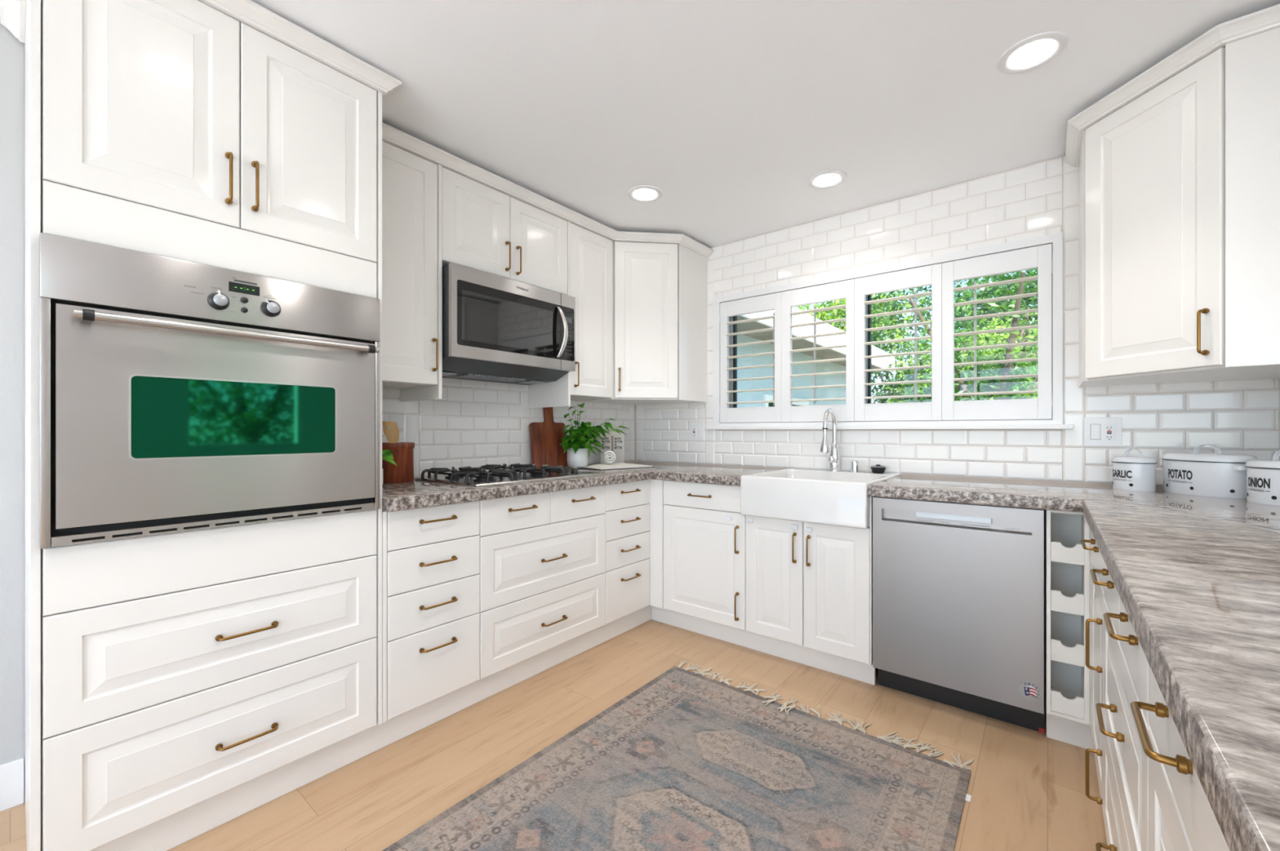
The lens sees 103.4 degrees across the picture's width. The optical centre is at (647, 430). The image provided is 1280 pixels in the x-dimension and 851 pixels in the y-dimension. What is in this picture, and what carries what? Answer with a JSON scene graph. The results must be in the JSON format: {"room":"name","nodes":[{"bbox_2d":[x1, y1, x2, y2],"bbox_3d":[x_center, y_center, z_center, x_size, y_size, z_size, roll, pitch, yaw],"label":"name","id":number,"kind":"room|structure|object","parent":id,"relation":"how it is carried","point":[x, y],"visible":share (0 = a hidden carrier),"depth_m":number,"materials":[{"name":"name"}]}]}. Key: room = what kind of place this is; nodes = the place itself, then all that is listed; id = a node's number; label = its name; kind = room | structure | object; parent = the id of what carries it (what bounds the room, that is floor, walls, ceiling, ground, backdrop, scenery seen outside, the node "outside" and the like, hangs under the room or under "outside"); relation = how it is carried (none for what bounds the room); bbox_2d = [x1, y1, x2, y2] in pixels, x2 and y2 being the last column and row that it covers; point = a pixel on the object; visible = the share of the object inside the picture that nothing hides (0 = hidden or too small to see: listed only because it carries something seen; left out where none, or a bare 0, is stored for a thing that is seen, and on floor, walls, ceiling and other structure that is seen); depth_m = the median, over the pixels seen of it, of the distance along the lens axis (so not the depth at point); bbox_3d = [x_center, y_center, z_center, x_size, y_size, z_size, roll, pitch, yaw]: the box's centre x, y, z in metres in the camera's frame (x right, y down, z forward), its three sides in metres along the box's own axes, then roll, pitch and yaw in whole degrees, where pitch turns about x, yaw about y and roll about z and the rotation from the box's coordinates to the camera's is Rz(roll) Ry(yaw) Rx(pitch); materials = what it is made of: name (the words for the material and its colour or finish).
{"room":"kitchen","nodes":[
{"label":"kitchen","id":0,"kind":"room"},
{"bbox_2d":[0,23,635,801],"bbox_3d":[-2.485,-0.051,0.975,0.128,2.415,7.840,0,0,38],"label":"wall","id":1,"kind":"structure","parent":0,"point":[474,424],"depth_m":1.57,"materials":[{"name":"grey paint"}]},
{"bbox_2d":[0,757,24,812],"bbox_3d":[-3.030,1.086,0.187,0.014,0.140,3.527,0,0,38],"label":"baseboard","id":2,"kind":"structure","parent":1,"relation":"attached to","point":[11,773],"depth_m":1.54,"materials":[{"name":"white wood"}]},
{"bbox_2d":[382,141,442,401],"bbox_3d":[-1.167,-0.665,2.220,0.398,1.048,0.380,0,0,38],"label":"upper cabinet","id":3,"kind":"object","parent":1,"relation":"attached to","point":[412,184],"visible":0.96,"depth_m":2.16,"materials":[{"name":"white wood"}]},
{"bbox_2d":[442,167,567,295],"bbox_3d":[-0.813,-0.977,2.667,0.398,0.425,0.757,0,0,38],"label":"upper cabinet","id":4,"kind":"object","parent":1,"relation":"attached to","point":[486,229],"visible":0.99,"depth_m":2.51,"materials":[{"name":"white wood"}]},
{"bbox_2d":[442,262,575,385],"bbox_3d":[-0.776,-0.508,2.644,0.468,0.470,0.748,0,0,38],"label":"microwave","id":5,"kind":"object","parent":4,"relation":"attached to","point":[496,329],"visible":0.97,"depth_m":2.49,"materials":[{"name":"grey metal"}]},
{"bbox_2d":[564,328,571,355],"bbox_3d":[-0.435,-0.492,2.784,0.002,0.148,0.047,0,0,38],"label":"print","id":6,"kind":"object","parent":5,"relation":"attached to","point":[568,346],"depth_m":2.79,"materials":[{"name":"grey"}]},
{"bbox_2d":[527,221,613,408],"bbox_3d":[-0.459,-0.662,3.114,0.398,1.053,0.380,0,0,38],"label":"upper cabinet","id":7,"kind":"object","parent":1,"relation":"attached to","point":[589,254],"visible":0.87,"depth_m":3.01,"materials":[{"name":"white wood"}]},
{"bbox_2d":[573,241,707,404],"bbox_3d":[-0.040,-0.692,3.439,0.656,0.994,0.642,0,0,38],"label":"upper cabinet","id":8,"kind":"object","parent":1,"relation":"attached to","point":[660,290],"visible":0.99,"depth_m":3.20,"materials":[{"name":"white paint"}]},
{"bbox_2d":[382,122,713,257],"bbox_3d":[-0.406,-1.210,2.805,2.150,0.042,0.310,0,0,-42],"label":"crown molding","id":9,"kind":"structure","parent":8,"relation":"attached to","point":[392,135],"depth_m":2.57,"materials":[{"name":"white paint"}]},
{"bbox_2d":[0,619,1108,850],"bbox_3d":[-0.066,1.186,-0.969,6.300,0.060,7.800,0,0,38],"label":"floor","id":10,"kind":"structure","parent":0,"point":[1027,788],"depth_m":1.80,"materials":[{"name":"brown wood"}]},
{"bbox_2d":[25,0,382,850],"bbox_3d":[-1.425,-0.022,1.672,0.675,2.356,0.793,0,0,38],"label":"tall cabinet","id":11,"kind":"object","parent":10,"relation":"on","point":[166,675],"visible":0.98,"depth_m":1.40,"materials":[{"name":"white paint"}]},
{"bbox_2d":[0,0,401,102],"bbox_3d":[-1.417,-1.222,1.666,0.682,0.042,0.887,0,0,38],"label":"crown molding","id":12,"kind":"structure","parent":11,"relation":"on","point":[12,12],"depth_m":1.55,"materials":[{"name":"white paint"}]},
{"bbox_2d":[39,232,379,549],"bbox_3d":[-1.371,-0.092,1.627,0.635,0.734,0.761,0,0,38],"label":"oven","id":13,"kind":"object","parent":11,"relation":"in","point":[175,394],"visible":1,"depth_m":1.37,"materials":[{"name":"silver metal"}]},
{"bbox_2d":[90,605,651,850],"bbox_3d":[-0.721,1.099,2.155,0.016,0.113,2.388,0,0,38],"label":"toe kick","id":14,"kind":"object","parent":10,"relation":"on","point":[165,834],"visible":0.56,"depth_m":1.72,"materials":[{"name":"white paint"}]},
{"bbox_2d":[382,501,479,723],"bbox_3d":[-1.047,0.665,2.132,0.655,0.753,0.395,0,0,38],"label":"base cabinet","id":15,"kind":"object","parent":10,"relation":"on","point":[431,555],"visible":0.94,"depth_m":1.93,"materials":[{"name":"white wood"}]},
{"bbox_2d":[478,485,605,679],"bbox_3d":[-0.686,0.665,2.587,0.655,0.753,0.763,0,0,38],"label":"base cabinet","id":16,"kind":"object","parent":10,"relation":"on","point":[542,574],"visible":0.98,"depth_m":2.35,"materials":[{"name":"white wood"}]},
{"bbox_2d":[604,480,649,624],"bbox_3d":[-0.330,0.665,3.037,0.655,0.753,0.383,0,0,38],"label":"base cabinet","id":17,"kind":"object","parent":10,"relation":"on","point":[627,513],"visible":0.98,"depth_m":2.83,"materials":[{"name":"white wood"}]},
{"bbox_2d":[382,660,973,850],"bbox_3d":[0.069,1.147,1.394,1.249,0.017,1.950,0,0,38],"label":"area rug","id":18,"kind":"object","parent":10,"relation":"on","point":[687,761],"visible":1,"depth_m":1.62,"materials":[{"name":"fabric"}]},
{"bbox_2d":[648,480,745,631],"bbox_3d":[0.436,0.665,3.042,0.638,0.753,0.645,0,0,38],"label":"base cabinet","id":19,"kind":"object","parent":10,"relation":"on","point":[697,531],"visible":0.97,"depth_m":2.80,"materials":[{"name":"white wood"}]},
{"bbox_2d":[382,461,786,512],"bbox_3d":[-0.271,0.263,2.649,1.258,0.050,2.168,0,0,38],"label":"countertop","id":20,"kind":"structure","parent":19,"relation":"on","point":[415,495],"depth_m":2.37,"materials":[{"name":"grey stone"}]},
{"bbox_2d":[382,435,396,485],"bbox_3d":[-1.118,0.117,2.084,0.189,0.240,0.100,0,0,14],"label":"potted plant","id":21,"kind":"object","parent":20,"relation":"on","point":[387,454],"visible":0.1,"depth_m":2.09,"materials":[{"name":"green plant"}]},
{"bbox_2d":[382,442,414,484],"bbox_3d":[-1.159,0.147,2.329,0.160,0.180,0.160,0,0,38],"label":"utensil crock","id":22,"kind":"object","parent":20,"relation":"on","point":[402,453],"visible":0.77,"depth_m":2.27,"materials":[{"name":"red wood"}]},
{"bbox_2d":[382,421,399,443],"bbox_3d":[-1.180,0.091,2.326,0.073,0.266,0.006,0,0,-14],"label":"spatula","id":23,"kind":"object","parent":22,"relation":"in","point":[392,435],"visible":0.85,"depth_m":2.32,"materials":[{"name":"brown wood"}]},
{"bbox_2d":[415,463,601,487],"bbox_3d":[-0.680,0.210,2.558,0.510,0.055,0.763,0,0,38],"label":"gas cooktop","id":24,"kind":"object","parent":20,"relation":"in","point":[519,473],"visible":1,"depth_m":2.40,"materials":[{"name":"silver metal"}]},
{"bbox_2d":[528,407,567,468],"bbox_3d":[-0.621,0.023,3.178,0.062,0.426,0.278,0,0,38],"label":"cutting board","id":25,"kind":"object","parent":20,"relation":"on","point":[545,437],"visible":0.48,"depth_m":3.16,"materials":[{"name":"brown wood"}]},
{"bbox_2d":[559,403,629,467],"bbox_3d":[-0.363,0.030,3.229,0.452,0.414,0.262,0,0,-37],"label":"potted plant","id":26,"kind":"object","parent":20,"relation":"on","point":[578,456],"visible":0.99,"depth_m":3.18,"materials":[{"name":"green plant"}]},
{"bbox_2d":[600,430,624,464],"bbox_3d":[-0.241,0.118,3.541,0.166,0.238,0.061,0,0,-2],"label":"carton","id":27,"kind":"object","parent":20,"relation":"on","point":[615,442],"visible":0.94,"depth_m":3.51,"materials":[{"name":"white"}]},
{"bbox_2d":[581,462,653,470],"bbox_3d":[-0.185,0.226,3.210,0.400,0.023,0.230,0,0,-37],"label":"open book","id":28,"kind":"object","parent":20,"relation":"on","point":[617,465],"visible":1,"depth_m":3.15,"materials":[{"name":"white paper"}]},
{"bbox_2d":[604,450,615,462],"bbox_3d":[-0.240,0.169,3.261,0.074,0.077,0.090,0,0,-4],"label":"rolled napkin","id":29,"kind":"object","parent":28,"relation":"on","point":[610,454],"visible":1,"depth_m":3.22,"materials":[{"name":"white fabric"}]},
{"bbox_2d":[651,605,875,685],"bbox_3d":[0.534,1.099,2.693,1.282,0.113,0.016,0,0,38],"label":"toe kick","id":30,"kind":"object","parent":10,"relation":"on","point":[844,667],"visible":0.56,"depth_m":2.60,"materials":[{"name":"white paint"}]},
{"bbox_2d":[745,515,870,664],"bbox_3d":[0.926,0.738,2.653,0.610,0.608,0.645,0,0,38],"label":"base cabinet","id":31,"kind":"object","parent":10,"relation":"on","point":[807,584],"visible":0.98,"depth_m":2.41,"materials":[{"name":"white wood"}]},
{"bbox_2d":[870,496,872,666],"bbox_3d":[1.180,0.665,2.475,0.006,0.753,0.609,0,0,38],"label":"board","id":32,"kind":"object","parent":10,"relation":"on","point":[871,497],"visible":0.21,"depth_m":2.24,"materials":[{"name":"white paint"}]},
{"bbox_2d":[872,497,1045,733],"bbox_3d":[1.414,0.724,2.276,0.599,0.864,0.590,0,0,38],"label":"dishwasher","id":33,"kind":"object","parent":10,"relation":"on","point":[959,589],"visible":0.99,"depth_m":2.03,"materials":[{"name":"silver metal"}]},
{"bbox_2d":[918,520,1019,530],"bbox_3d":[1.283,0.380,2.036,0.352,0.003,0.001,0,0,38],"label":"handle","id":34,"kind":"object","parent":33,"relation":"attached to","point":[956,523],"depth_m":2.02,"materials":[{"name":"grey metal"}]},
{"bbox_2d":[1018,682,1040,700],"bbox_3d":[1.429,0.974,1.887,0.066,0.062,0.001,0,0,38],"label":"flag sticker","id":35,"kind":"object","parent":33,"relation":"attached to","point":[1028,691],"visible":1,"depth_m":1.89,"materials":[{"name":"multicoloured plastic"}]},
{"bbox_2d":[1044,510,1045,710],"bbox_3d":[1.425,0.668,2.289,0.599,0.752,0.556,0,0,38],"label":"filler panel","id":36,"kind":"object","parent":33,"relation":"in","point":[1044,510],"depth_m":1.89,"materials":[{"name":"black"}]},
{"bbox_2d":[1046,510,1089,725],"bbox_3d":[1.695,0.665,2.047,0.120,0.753,0.580,0,0,38],"label":"wine rack","id":37,"kind":"object","parent":10,"relation":"on","point":[1068,564],"visible":0.78,"depth_m":1.85,"materials":[{"name":"white wood"}]},
{"bbox_2d":[1050,686,1084,719],"bbox_3d":[1.577,0.992,1.900,0.092,0.071,0.195,0,0,38],"label":"shelf","id":38,"kind":"object","parent":37,"relation":"attached to","point":[1066,702],"depth_m":1.84,"materials":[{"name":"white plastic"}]},
{"bbox_2d":[1050,639,1084,667],"bbox_3d":[1.577,0.805,1.900,0.092,0.074,0.195,0,0,38],"label":"shelf","id":39,"kind":"object","parent":37,"relation":"attached to","point":[1070,651],"depth_m":1.83,"materials":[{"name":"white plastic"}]},
{"bbox_2d":[1050,589,1084,616],"bbox_3d":[1.577,0.623,1.900,0.092,0.074,0.195,0,0,38],"label":"shelf","id":40,"kind":"object","parent":37,"relation":"attached to","point":[1064,601],"depth_m":1.83,"materials":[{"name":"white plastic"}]},
{"bbox_2d":[1050,541,1084,565],"bbox_3d":[1.577,0.444,1.900,0.092,0.072,0.195,0,0,38],"label":"shelf","id":41,"kind":"object","parent":37,"relation":"attached to","point":[1064,552],"depth_m":1.83,"materials":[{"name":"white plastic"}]},
{"bbox_2d":[1046,714,1093,749],"bbox_3d":[1.574,1.099,1.857,0.166,0.113,0.016,0,0,38],"label":"toe kick","id":42,"kind":"object","parent":10,"relation":"on","point":[1060,729],"visible":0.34,"depth_m":1.86,"materials":[{"name":"white paint"}]},
{"bbox_2d":[1080,528,1104,817],"bbox_3d":[1.628,0.665,1.377,0.676,0.753,0.550,0,0,38],"label":"base cabinet","id":43,"kind":"object","parent":10,"relation":"on","point":[1095,624],"visible":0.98,"depth_m":1.48,"materials":[{"name":"white wood"}]},
{"bbox_2d":[1089,560,1150,850],"bbox_3d":[1.220,0.665,0.863,0.676,0.753,0.761,0,0,38],"label":"base cabinet","id":44,"kind":"object","parent":10,"relation":"on","point":[1126,664],"visible":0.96,"depth_m":1.00,"materials":[{"name":"white wood"}]},
{"bbox_2d":[867,475,1279,850],"bbox_3d":[1.018,0.263,1.165,1.374,0.050,2.891,0,0,38],"label":"countertop","id":45,"kind":"structure","parent":44,"relation":"on","point":[1196,579],"depth_m":0.70,"materials":[{"name":"grey stone"}]},
{"bbox_2d":[740,461,901,528],"bbox_3d":[0.924,0.301,2.650,0.611,0.261,0.678,0,0,38],"label":"sink","id":46,"kind":"object","parent":45,"relation":"in","point":[841,498],"depth_m":2.40,"materials":[{"name":"white ceramic"}]},
{"bbox_2d":[819,408,839,471],"bbox_3d":[1.021,0.054,2.825,0.067,0.352,0.216,0,0,38],"label":"kitchen faucet","id":47,"kind":"object","parent":46,"relation":"on","point":[833,459],"visible":1,"depth_m":2.86,"materials":[{"name":"silver metal"}]},
{"bbox_2d":[866,464,889,473],"bbox_3d":[1.245,0.207,2.720,0.120,0.046,0.120,0,0,38],"label":"strainer","id":48,"kind":"object","parent":46,"relation":"on","point":[877,468],"visible":1,"depth_m":2.70,"materials":[{"name":"black plastic"}]},
{"bbox_2d":[870,466,885,473],"bbox_3d":[1.245,0.213,2.720,0.080,0.034,0.080,0,0,38],"label":"basket","id":49,"kind":"object","parent":48,"relation":"on","point":[875,469],"depth_m":2.69,"materials":[{"name":"black plastic"}]},
{"bbox_2d":[1111,448,1157,491],"bbox_3d":[1.962,0.155,2.037,0.127,0.166,0.139,0,0,-2],"label":"canister","id":50,"kind":"object","parent":45,"relation":"on","point":[1137,473],"visible":1,"depth_m":1.99,"materials":[{"name":"white metal"}]},
{"bbox_2d":[1160,444,1257,498],"bbox_3d":[2.097,0.145,1.891,0.199,0.186,0.324,0,0,6],"label":"canister","id":51,"kind":"object","parent":45,"relation":"on","point":[1219,475],"visible":0.91,"depth_m":1.82,"materials":[{"name":"white ceramic"}]},
{"bbox_2d":[1244,450,1279,506],"bbox_3d":[2.071,0.150,1.638,0.163,0.175,0.183,0,0,11],"label":"canister","id":52,"kind":"object","parent":45,"relation":"on","point":[1263,476],"visible":1,"depth_m":1.64,"materials":[{"name":"white ceramic"}]},
{"bbox_2d":[1129,664,1230,850],"bbox_3d":[0.842,0.665,0.385,0.676,0.753,0.456,0,0,38],"label":"base cabinet","id":53,"kind":"object","parent":10,"relation":"on","point":[1181,817],"visible":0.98,"depth_m":0.59,"materials":[{"name":"white wood"}]},
{"bbox_2d":[250,0,1279,248],"bbox_3d":[-0.054,-1.319,-0.953,6.300,0.120,7.840,0,0,38],"label":"ceiling","id":54,"kind":"structure","parent":0,"point":[727,108],"depth_m":1.84,"materials":[{"name":"white paint"}]},
{"bbox_2d":[626,185,662,202],"bbox_3d":[-0.011,-1.254,2.687,0.188,0.008,0.188,0,0,38],"label":"recessed light","id":55,"kind":"object","parent":54,"relation":"in","point":[642,193],"visible":1,"depth_m":2.68,"materials":[{"name":"white plastic"}]},
{"bbox_2d":[634,189,656,199],"bbox_3d":[-0.011,-1.256,2.687,0.117,0.003,0.117,0,0,38],"label":"diffuser","id":56,"kind":"object","parent":55,"relation":"attached to","point":[638,193],"depth_m":2.69,"materials":[{"name":"white plastic"}]},
{"bbox_2d":[807,169,847,189],"bbox_3d":[0.902,-1.254,2.533,0.188,0.008,0.188,0,0,38],"label":"recessed light","id":57,"kind":"object","parent":54,"relation":"in","point":[828,179],"visible":1,"depth_m":2.52,"materials":[{"name":"white plastic"}]},
{"bbox_2d":[814,173,839,186],"bbox_3d":[0.902,-1.256,2.533,0.117,0.003,0.117,0,0,38],"label":"diffuser","id":58,"kind":"object","parent":57,"relation":"attached to","point":[826,180],"depth_m":2.53,"materials":[{"name":"white plastic"}]},
{"bbox_2d":[997,31,1068,74],"bbox_3d":[1.283,-1.254,1.686,0.188,0.008,0.188,0,0,38],"label":"recessed light","id":59,"kind":"object","parent":54,"relation":"in","point":[1033,52],"visible":1,"depth_m":1.68,"materials":[{"name":"white plastic"}]},
{"bbox_2d":[1009,40,1053,66],"bbox_3d":[1.283,-1.256,1.686,0.117,0.003,0.117,0,0,38],"label":"diffuser","id":60,"kind":"object","parent":59,"relation":"attached to","point":[1036,53],"depth_m":1.68,"materials":[{"name":"white plastic"}]},
{"bbox_2d":[635,155,1279,678],"bbox_3d":[1.276,-0.051,2.901,3.387,2.415,0.148,0,0,38],"label":"wall","id":61,"kind":"structure","parent":0,"point":[1042,198],"depth_m":2.53,"materials":[{"name":"white tile"}]},
{"bbox_2d":[689,423,704,440],"bbox_3d":[0.348,0.012,3.537,0.116,0.120,0.010,0,0,38],"label":"switch plate","id":62,"kind":"object","parent":61,"relation":"attached to","point":[696,430],"visible":1,"depth_m":3.53,"materials":[{"name":"white plastic"}]},
{"bbox_2d":[692,427,696,436],"bbox_3d":[0.332,0.012,3.548,0.034,0.066,0.004,0,0,38],"label":"outlet","id":63,"kind":"object","parent":62,"relation":"attached to","point":[694,429],"depth_m":3.55,"materials":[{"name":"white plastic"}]},
{"bbox_2d":[706,231,1074,429],"bbox_3d":[1.213,-0.453,2.918,1.910,0.896,0.190,0,0,38],"label":"window","id":64,"kind":"structure","parent":61,"relation":"in","point":[1055,240],"depth_m":2.67,"materials":[{"name":"white wood"}]},
{"bbox_2d":[719,292,781,422],"bbox_3d":[0.671,-0.455,3.282,0.437,0.808,0.079,0,0,36],"label":"window shutter","id":65,"kind":"object","parent":64,"relation":"attached to","point":[770,302],"visible":0.98,"depth_m":3.26,"materials":[{"name":"white wood"}]},
{"bbox_2d":[781,279,854,422],"bbox_3d":[1.017,-0.455,3.015,0.435,0.808,0.075,0,0,38],"label":"window shutter","id":66,"kind":"object","parent":64,"relation":"attached to","point":[842,290],"visible":0.99,"depth_m":3.01,"materials":[{"name":"white wood"}]},
{"bbox_2d":[854,263,942,421],"bbox_3d":[1.354,-0.455,2.741,0.433,0.808,0.079,0,0,36],"label":"window shutter","id":67,"kind":"object","parent":64,"relation":"attached to","point":[931,275],"visible":0.98,"depth_m":2.71,"materials":[{"name":"white wood"}]},
{"bbox_2d":[942,244,1052,420],"bbox_3d":[1.701,-0.455,2.473,0.442,0.808,0.075,0,0,38],"label":"window shutter","id":68,"kind":"object","parent":64,"relation":"attached to","point":[1039,257],"visible":1,"depth_m":2.45,"materials":[{"name":"white wood"}]},
{"bbox_2d":[1084,417,1121,446],"bbox_3d":[2.005,0.007,2.222,0.124,0.128,0.010,0,0,38],"label":"switch plate","id":69,"kind":"object","parent":61,"relation":"attached to","point":[1105,431],"visible":1,"depth_m":2.22,"materials":[{"name":"white plastic"}]},
{"bbox_2d":[1103,425,1114,439],"bbox_3d":[2.021,0.009,2.208,0.034,0.066,0.004,0,0,38],"label":"outlet","id":70,"kind":"object","parent":69,"relation":"attached to","point":[1108,430],"depth_m":2.21,"materials":[{"name":"white plastic"}]},
{"bbox_3d":[1.501,-0.052,0.564,0.128,2.415,3.250,0,0,38],"label":"wall","id":71,"kind":"structure","parent":0,"visible":0},
{"bbox_2d":[1079,26,1279,386],"bbox_3d":[1.996,-0.692,1.810,0.659,0.994,0.666,0,0,38],"label":"upper cabinet","id":72,"kind":"object","parent":71,"relation":"attached to","point":[1180,184],"visible":1,"depth_m":1.66,"materials":[{"name":"white paint"}]},
{"bbox_2d":[1065,4,1279,167],"bbox_3d":[1.852,-1.210,1.794,0.312,0.042,1.003,0,0,-6],"label":"crown molding","id":73,"kind":"structure","parent":72,"relation":"attached to","point":[1268,19],"depth_m":1.68,"materials":[{"name":"white paint"}]},
{"label":"outside","id":74,"kind":"structure","parent":0,"visible":0},
{"bbox_3d":[8.432,1.191,10.632,28.000,0.050,20.860,0,0,38],"label":"ground","id":75,"kind":"structure","parent":74,"visible":0},
{"bbox_2d":[737,306,894,408],"bbox_3d":[1.259,-0.514,8.701,3.860,3.340,7.800,0,0,38],"label":"neighboring house","id":76,"kind":"structure","parent":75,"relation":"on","point":[840,340],"depth_m":7.29,"materials":[{"name":"grey"}]},
{"bbox_2d":[794,290,912,377],"bbox_3d":[5.706,-2.876,16.647,3.248,8.069,5.617,0,0,-43],"label":"leafy tree","id":77,"kind":"object","parent":75,"relation":"on","point":[835,313],"visible":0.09,"depth_m":15.47,"materials":[{"name":"green plant"}]},
{"bbox_2d":[834,280,1001,404],"bbox_3d":[6.166,-1.546,11.715,3.624,5.417,2.354,0,0,36],"label":"leafy tree","id":78,"kind":"object","parent":75,"relation":"on","point":[895,304],"visible":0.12,"depth_m":11.58,"materials":[{"name":"green plant"}]},
{"bbox_2d":[884,271,1037,403],"bbox_3d":[3.817,-0.589,5.378,2.428,3.504,1.740,0,0,35],"label":"leafy tree","id":79,"kind":"object","parent":75,"relation":"on","point":[1008,368],"visible":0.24,"depth_m":5.44,"materials":[{"name":"green plant"}]},
{"bbox_2d":[916,268,1037,402],"bbox_3d":[6.078,-0.940,8.326,3.053,4.208,2.028,0,0,38],"label":"leafy tree","id":80,"kind":"object","parent":75,"relation":"on","point":[988,311],"visible":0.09,"depth_m":8.22,"materials":[{"name":"green plant"}]},
{"bbox_2d":[954,314,1037,399],"bbox_3d":[4.719,-0.190,6.786,1.654,2.709,1.737,0,0,2],"label":"leafy tree","id":81,"kind":"object","parent":75,"relation":"on","point":[996,321],"visible":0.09,"depth_m":6.67,"materials":[{"name":"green plant"}]},
{"bbox_2d":[955,270,1037,374],"bbox_3d":[11.059,-1.947,12.750,6.510,6.213,3.337,0,0,38],"label":"leafy tree","id":82,"kind":"object","parent":75,"relation":"on","point":[1035,271],"visible":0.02,"depth_m":13.50,"materials":[{"name":"green plant"}]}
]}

